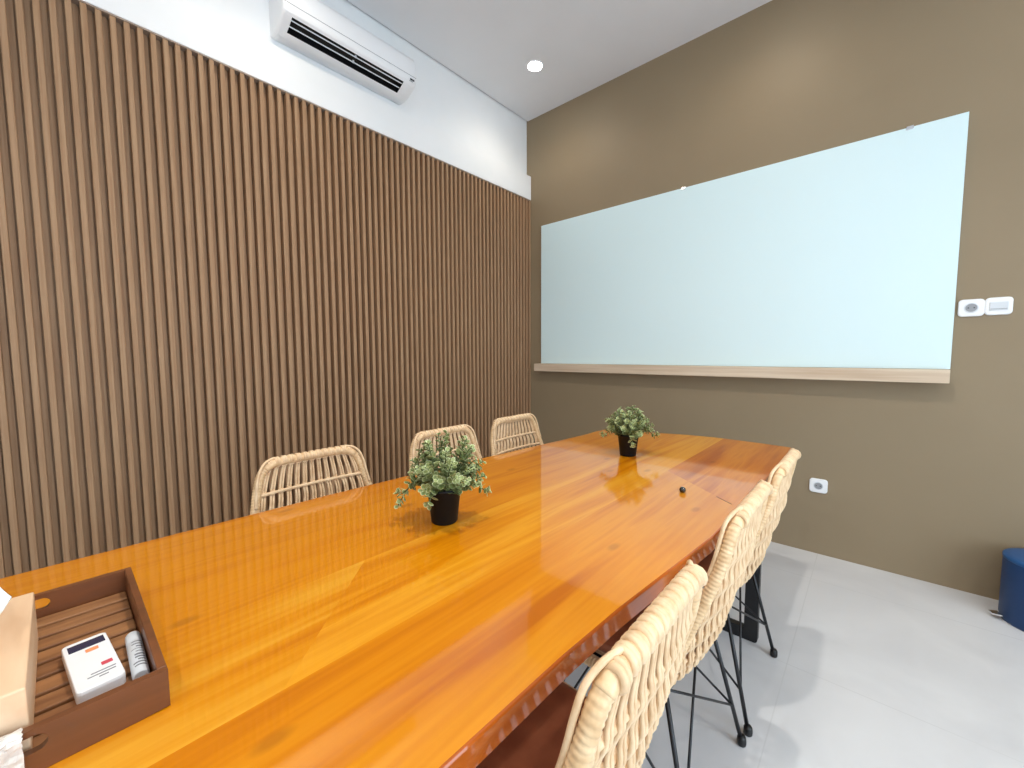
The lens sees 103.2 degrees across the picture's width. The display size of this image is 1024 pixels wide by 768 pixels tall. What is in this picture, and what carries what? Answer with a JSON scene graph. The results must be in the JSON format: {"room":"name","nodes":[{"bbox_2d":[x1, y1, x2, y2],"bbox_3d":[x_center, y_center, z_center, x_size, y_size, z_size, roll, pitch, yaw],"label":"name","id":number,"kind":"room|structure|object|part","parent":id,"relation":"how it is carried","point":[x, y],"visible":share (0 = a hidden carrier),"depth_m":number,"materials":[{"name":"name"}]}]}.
{"room":"meeting room","nodes":[
{"label":"meeting room","id":0,"kind":"room"},
{"bbox_2d":[188,0,526,174],"bbox_3d":[-1.410,-0.635,2.186,0.150,3.361,4.800,3,6,42],"label":"wall","id":1,"kind":"structure","parent":0,"point":[440,98],"depth_m":2.95,"materials":[{"name":"white paint"}]},
{"bbox_2d":[0,0,530,578],"bbox_3d":[-1.333,-0.252,2.150,0.044,2.600,4.494,3,6,42],"label":"wall panel","id":2,"kind":"object","parent":1,"relation":"attached to","point":[209,274],"depth_m":1.95,"materials":[{"name":"brown wood"}]},
{"bbox_2d":[71,0,530,200],"bbox_3d":[-1.338,-1.552,2.055,0.048,0.006,4.494,3,6,42],"label":"trim","id":3,"kind":"structure","parent":1,"relation":"attached to","point":[90,7],"depth_m":2.01,"materials":[{"name":"white paint"}]},
{"bbox_2d":[83,0,530,199],"bbox_3d":[-1.339,-1.659,2.045,0.050,0.207,4.498,3,6,42],"label":"trim","id":4,"kind":"structure","parent":1,"relation":"attached to","point":[186,23],"depth_m":2.20,"materials":[{"name":"white paint"}]},
{"bbox_2d":[269,0,415,104],"bbox_3d":[-0.942,-1.950,2.364,0.195,0.218,0.787,3,6,42],"label":"air conditioner","id":5,"kind":"object","parent":1,"relation":"attached to","point":[312,29],"visible":1,"depth_m":2.29,"materials":[{"name":"white plastic"}]},
{"bbox_2d":[347,0,771,120],"bbox_3d":[0.396,-2.212,0.457,5.000,0.120,4.800,3,6,42],"label":"ceiling","id":6,"kind":"structure","parent":0,"point":[582,46],"depth_m":2.68,"materials":[{"name":"paint"}]},
{"bbox_2d":[527,60,542,71],"bbox_3d":[0.169,-2.331,2.979,0.124,0.005,0.124,3,6,42],"label":"recessed light","id":7,"kind":"object","parent":6,"relation":"in","point":[534,65],"visible":1,"depth_m":2.98,"materials":[{"name":"white plastic"}]},
{"bbox_2d":[527,0,1023,599],"bbox_3d":[2.003,-0.654,2.263,4.850,3.361,0.150,3,6,42],"label":"wall","id":8,"kind":"structure","parent":0,"point":[925,481],"depth_m":2.28,"materials":[{"name":"beige paint"}]},
{"bbox_2d":[534,363,949,383],"bbox_3d":[1.194,-0.096,2.858,2.575,0.067,0.100,3,6,42],"label":"wall shelf","id":9,"kind":"object","parent":8,"relation":"attached to","point":[816,373],"visible":1,"depth_m":2.45,"materials":[{"name":"brown wood"}]},
{"bbox_2d":[541,112,968,368],"bbox_3d":[1.227,-0.748,2.832,2.565,1.234,0.020,3,6,42],"label":"whiteboard","id":10,"kind":"object","parent":8,"relation":"attached to","point":[847,255],"visible":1,"depth_m":2.46,"materials":[{"name":"white glass"}]},
{"bbox_2d":[809,478,827,493],"bbox_3d":[1.821,0.605,2.411,0.087,0.083,0.013,3,6,42],"label":"wall socket","id":11,"kind":"object","parent":8,"relation":"attached to","point":[815,485],"visible":1,"depth_m":2.41,"materials":[{"name":"white plastic"}]},
{"bbox_2d":[957,299,984,316],"bbox_3d":[2.231,-0.370,1.972,0.087,0.083,0.013,3,6,42],"label":"wall socket","id":12,"kind":"object","parent":8,"relation":"attached to","point":[970,307],"visible":1,"depth_m":1.97,"materials":[{"name":"white plastic"}]},
{"bbox_2d":[984,297,1013,314],"bbox_3d":[2.295,-0.368,1.913,0.087,0.083,0.016,3,6,42],"label":"light switch","id":13,"kind":"object","parent":8,"relation":"attached to","point":[995,305],"visible":1,"depth_m":1.91,"materials":[{"name":"white plastic"}]},
{"bbox_2d":[565,542,1023,767],"bbox_3d":[0.409,1.200,0.705,5.000,0.100,4.800,3,6,42],"label":"floor","id":14,"kind":"structure","parent":0,"point":[872,667],"depth_m":1.48,"materials":[{"name":"ceramic"}]},
{"bbox_2d":[250,445,371,514],"bbox_3d":[-0.515,0.678,1.301,0.568,0.862,0.486,3,6,42],"label":"rattan chair","id":15,"kind":"object","parent":14,"relation":"on","point":[259,493],"visible":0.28,"depth_m":1.43,"materials":[{"name":"wicker"}]},
{"bbox_3d":[-0.712,0.263,1.446,0.036,0.044,0.325,3,6,42],"label":"rail","id":16,"kind":"part","parent":15,"relation":"part of","materials":[{"name":"wicker"}]},
{"bbox_2d":[0,430,790,767],"bbox_3d":[0.070,0.731,1.318,1.041,0.749,2.716,3,6,42],"label":"conference table","id":17,"kind":"object","parent":14,"relation":"on","point":[351,628],"visible":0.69,"depth_m":0.75,"materials":[{"name":"brown wood"}]},
{"bbox_2d":[21,567,170,767],"bbox_3d":[-0.682,0.389,0.536,0.382,0.050,0.300,3,6,42],"label":"serving tray","id":18,"kind":"object","parent":17,"relation":"on","point":[112,604],"visible":0.68,"depth_m":0.55,"materials":[{"name":"brown wood"}]},
{"bbox_2d":[0,728,24,767],"bbox_3d":[-0.541,0.389,0.401,0.024,0.043,0.077,3,6,42],"label":"plastic wrapper","id":19,"kind":"object","parent":18,"relation":"hanging from","point":[11,753],"visible":1,"depth_m":0.42,"materials":[{"name":"white plastic"}]},
{"bbox_2d":[0,587,37,751],"bbox_3d":[-0.674,0.333,0.485,0.275,0.144,0.128,3,6,42],"label":"tissue box","id":20,"kind":"object","parent":18,"relation":"in","point":[18,621],"visible":1,"depth_m":0.49,"materials":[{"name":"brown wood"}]},
{"bbox_3d":[-0.822,0.381,0.659,0.010,0.050,0.300,3,6,42],"label":"handle","id":21,"kind":"part","parent":18,"relation":"part of","materials":[{"name":"brown wood"}]},
{"bbox_2d":[61,633,125,704],"bbox_3d":[-0.581,0.390,0.562,0.138,0.019,0.046,3,5,37],"label":"remote control","id":22,"kind":"object","parent":18,"relation":"in","point":[93,668],"visible":0.98,"depth_m":0.55,"materials":[{"name":"white plastic"}]},
{"bbox_3d":[-0.543,0.398,0.412,0.010,0.050,0.300,3,6,42],"label":"handle","id":23,"kind":"part","parent":18,"relation":"part of","materials":[{"name":"brown wood"}]},
{"bbox_2d":[125,631,149,679],"bbox_3d":[-0.538,0.389,0.582,0.116,0.018,0.018,4,6,42],"label":"marker pen","id":24,"kind":"object","parent":18,"relation":"in","point":[138,663],"visible":0.94,"depth_m":0.57,"materials":[{"name":"white plastic"}]},
{"bbox_2d":[131,640,146,666],"bbox_3d":[-0.531,0.382,0.576,0.068,0.004,0.013,4,6,43],"label":"print","id":25,"kind":"object","parent":24,"relation":"on","point":[138,655],"depth_m":0.57,"materials":[{"name":"grey"}]},
{"bbox_2d":[393,430,491,525],"bbox_3d":[-0.188,0.252,1.090,0.235,0.240,0.206,3,5,37],"label":"potted plant","id":26,"kind":"object","parent":17,"relation":"on","point":[443,494],"visible":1,"depth_m":1.06,"materials":[{"name":"green plant"}]},
{"bbox_3d":[-0.183,0.323,1.099,0.095,0.096,0.095,3,6,42],"label":"pot","id":27,"kind":"part","parent":26,"relation":"part of","materials":[{"name":"black plastic"}]},
{"bbox_2d":[600,405,659,456],"bbox_3d":[0.518,0.208,1.804,0.207,0.219,0.208,-4,6,-44],"label":"potted plant","id":28,"kind":"object","parent":17,"relation":"on","point":[628,428],"visible":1,"depth_m":1.77,"materials":[{"name":"green plant"}]},
{"bbox_3d":[0.517,0.269,1.808,0.095,0.096,0.095,3,6,42],"label":"pot","id":29,"kind":"part","parent":28,"relation":"part of","materials":[{"name":"black plastic"}]},
{"bbox_2d":[679,487,685,492],"bbox_3d":[0.555,0.344,1.321,0.021,0.018,0.021,3,6,42],"label":"bead","id":30,"kind":"object","parent":17,"relation":"on","point":[681,489],"visible":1,"depth_m":1.31,"materials":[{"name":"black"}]},
{"bbox_3d":[0.682,0.706,1.967,0.910,0.698,0.030,3,6,42],"label":"leg frame","id":31,"kind":"part","parent":17,"relation":"part of","materials":[{"name":"black metal"}]},
{"bbox_2d":[409,424,481,472],"bbox_3d":[-0.123,0.644,1.740,0.568,0.862,0.486,3,6,42],"label":"rattan chair","id":32,"kind":"object","parent":14,"relation":"on","point":[422,435],"visible":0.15,"depth_m":1.90,"materials":[{"name":"wicker"}]},
{"bbox_3d":[-0.320,0.229,1.886,0.036,0.044,0.325,3,6,42],"label":"rail","id":33,"kind":"part","parent":32,"relation":"part of","materials":[{"name":"wicker"}]},
{"bbox_2d":[490,413,543,455],"bbox_3d":[0.206,0.616,2.109,0.568,0.862,0.486,3,6,42],"label":"rattan chair","id":34,"kind":"object","parent":14,"relation":"on","point":[506,421],"visible":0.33,"depth_m":2.25,"materials":[{"name":"wicker"}]},
{"bbox_3d":[0.009,0.201,2.255,0.036,0.044,0.325,3,6,42],"label":"rail","id":35,"kind":"part","parent":34,"relation":"part of","materials":[{"name":"wicker"}]},
{"bbox_2d":[476,560,707,767],"bbox_3d":[0.012,0.715,0.767,0.568,0.862,0.486,3,6,42],"label":"rattan chair","id":36,"kind":"object","parent":14,"relation":"on","point":[570,728],"visible":0.72,"depth_m":0.54,"materials":[{"name":"wicker"}]},
{"bbox_2d":[476,682,603,767],"bbox_3d":[-0.030,0.707,0.804,0.355,0.042,0.405,3,6,42],"label":"cushion","id":37,"kind":"object","parent":36,"relation":"on","point":[537,741],"depth_m":0.79,"materials":[{"name":"brown leather"}]},
{"bbox_3d":[0.007,0.536,0.758,0.557,0.453,0.486,3,6,42],"label":"frame","id":38,"kind":"part","parent":36,"relation":"part of","materials":[{"name":"wicker"}]},
{"bbox_3d":[0.206,0.323,0.563,0.036,0.044,0.325,3,6,42],"label":"rail","id":39,"kind":"part","parent":36,"relation":"part of","materials":[{"name":"wicker"}]},
{"bbox_3d":[0.151,0.533,0.629,0.194,0.480,0.439,3,6,42],"label":"backrest","id":40,"kind":"part","parent":36,"relation":"part of","materials":[{"name":"wicker"}]},
{"bbox_2d":[563,480,773,767],"bbox_3d":[0.394,0.682,1.196,0.568,0.862,0.486,3,6,42],"label":"rattan chair","id":41,"kind":"object","parent":14,"relation":"on","point":[734,550],"visible":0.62,"depth_m":0.96,"materials":[{"name":"wicker"}]},
{"bbox_3d":[0.337,0.722,1.249,0.389,0.033,0.442,3,6,42],"label":"seat","id":42,"kind":"part","parent":41,"relation":"part of","materials":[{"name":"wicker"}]},
{"bbox_2d":[598,603,650,652],"bbox_3d":[0.351,0.674,1.233,0.355,0.042,0.405,3,6,42],"label":"cushion","id":43,"kind":"object","parent":41,"relation":"on","point":[606,647],"depth_m":1.08,"materials":[{"name":"beige wicker"}]},
{"bbox_3d":[0.391,0.935,0.949,0.012,0.373,0.111,-2,4,-22],"label":"leg","id":44,"kind":"part","parent":41,"relation":"part of","materials":[{"name":"black metal"}]},
{"bbox_3d":[0.389,0.503,1.186,0.557,0.453,0.486,3,6,42],"label":"frame","id":45,"kind":"part","parent":41,"relation":"part of","materials":[{"name":"wicker"}]},
{"bbox_3d":[0.533,0.500,1.058,0.194,0.480,0.439,3,6,42],"label":"backrest","id":46,"kind":"part","parent":41,"relation":"part of","materials":[{"name":"wicker"}]},
{"bbox_3d":[0.657,0.912,1.247,0.111,0.373,0.012,1,4,15],"label":"leg","id":47,"kind":"part","parent":41,"relation":"part of","materials":[{"name":"black metal"}]},
{"bbox_3d":[0.588,0.290,0.991,0.036,0.044,0.325,3,6,42],"label":"rail","id":48,"kind":"part","parent":41,"relation":"part of","materials":[{"name":"wicker"}]},
{"bbox_2d":[697,448,800,736],"bbox_3d":[0.728,0.654,1.560,0.568,0.862,0.486,3,6,42],"label":"rattan chair","id":49,"kind":"object","parent":14,"relation":"on","point":[780,477],"visible":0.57,"depth_m":1.32,"materials":[{"name":"wicker"}]},
{"bbox_2d":[697,549,714,572],"bbox_3d":[0.685,0.646,1.597,0.355,0.042,0.405,3,6,42],"label":"cushion","id":50,"kind":"object","parent":49,"relation":"on","point":[705,563],"depth_m":1.45,"materials":[{"name":"brown leather"}]},
{"bbox_3d":[0.725,0.907,1.313,0.012,0.373,0.111,-2,4,-22],"label":"leg","id":51,"kind":"part","parent":49,"relation":"part of","materials":[{"name":"black metal"}]},
{"bbox_3d":[0.991,0.885,1.611,0.111,0.373,0.012,1,4,15],"label":"leg","id":52,"kind":"part","parent":49,"relation":"part of","materials":[{"name":"black metal"}]},
{"bbox_3d":[0.867,0.473,1.422,0.194,0.480,0.439,3,6,42],"label":"backrest","id":53,"kind":"part","parent":49,"relation":"part of","materials":[{"name":"wicker"}]},
{"bbox_3d":[0.723,0.475,1.551,0.557,0.453,0.486,3,6,42],"label":"frame","id":54,"kind":"part","parent":49,"relation":"part of","materials":[{"name":"wicker"}]},
{"bbox_3d":[0.922,0.263,1.356,0.036,0.044,0.325,3,6,42],"label":"rail","id":55,"kind":"part","parent":49,"relation":"part of","materials":[{"name":"wicker"}]},
{"bbox_2d":[988,548,1023,631],"bbox_3d":[2.329,0.915,1.763,0.269,0.299,0.269,-2,4,-21],"label":"pedal bin","id":56,"kind":"object","parent":14,"relation":"on","point":[1011,594],"visible":1,"depth_m":1.79,"materials":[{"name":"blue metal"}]},
{"bbox_3d":[2.329,0.776,1.753,0.269,0.022,0.269,3,6,42],"label":"lid","id":57,"kind":"part","parent":56,"relation":"part of","materials":[{"name":"blue plastic"}]}
]}

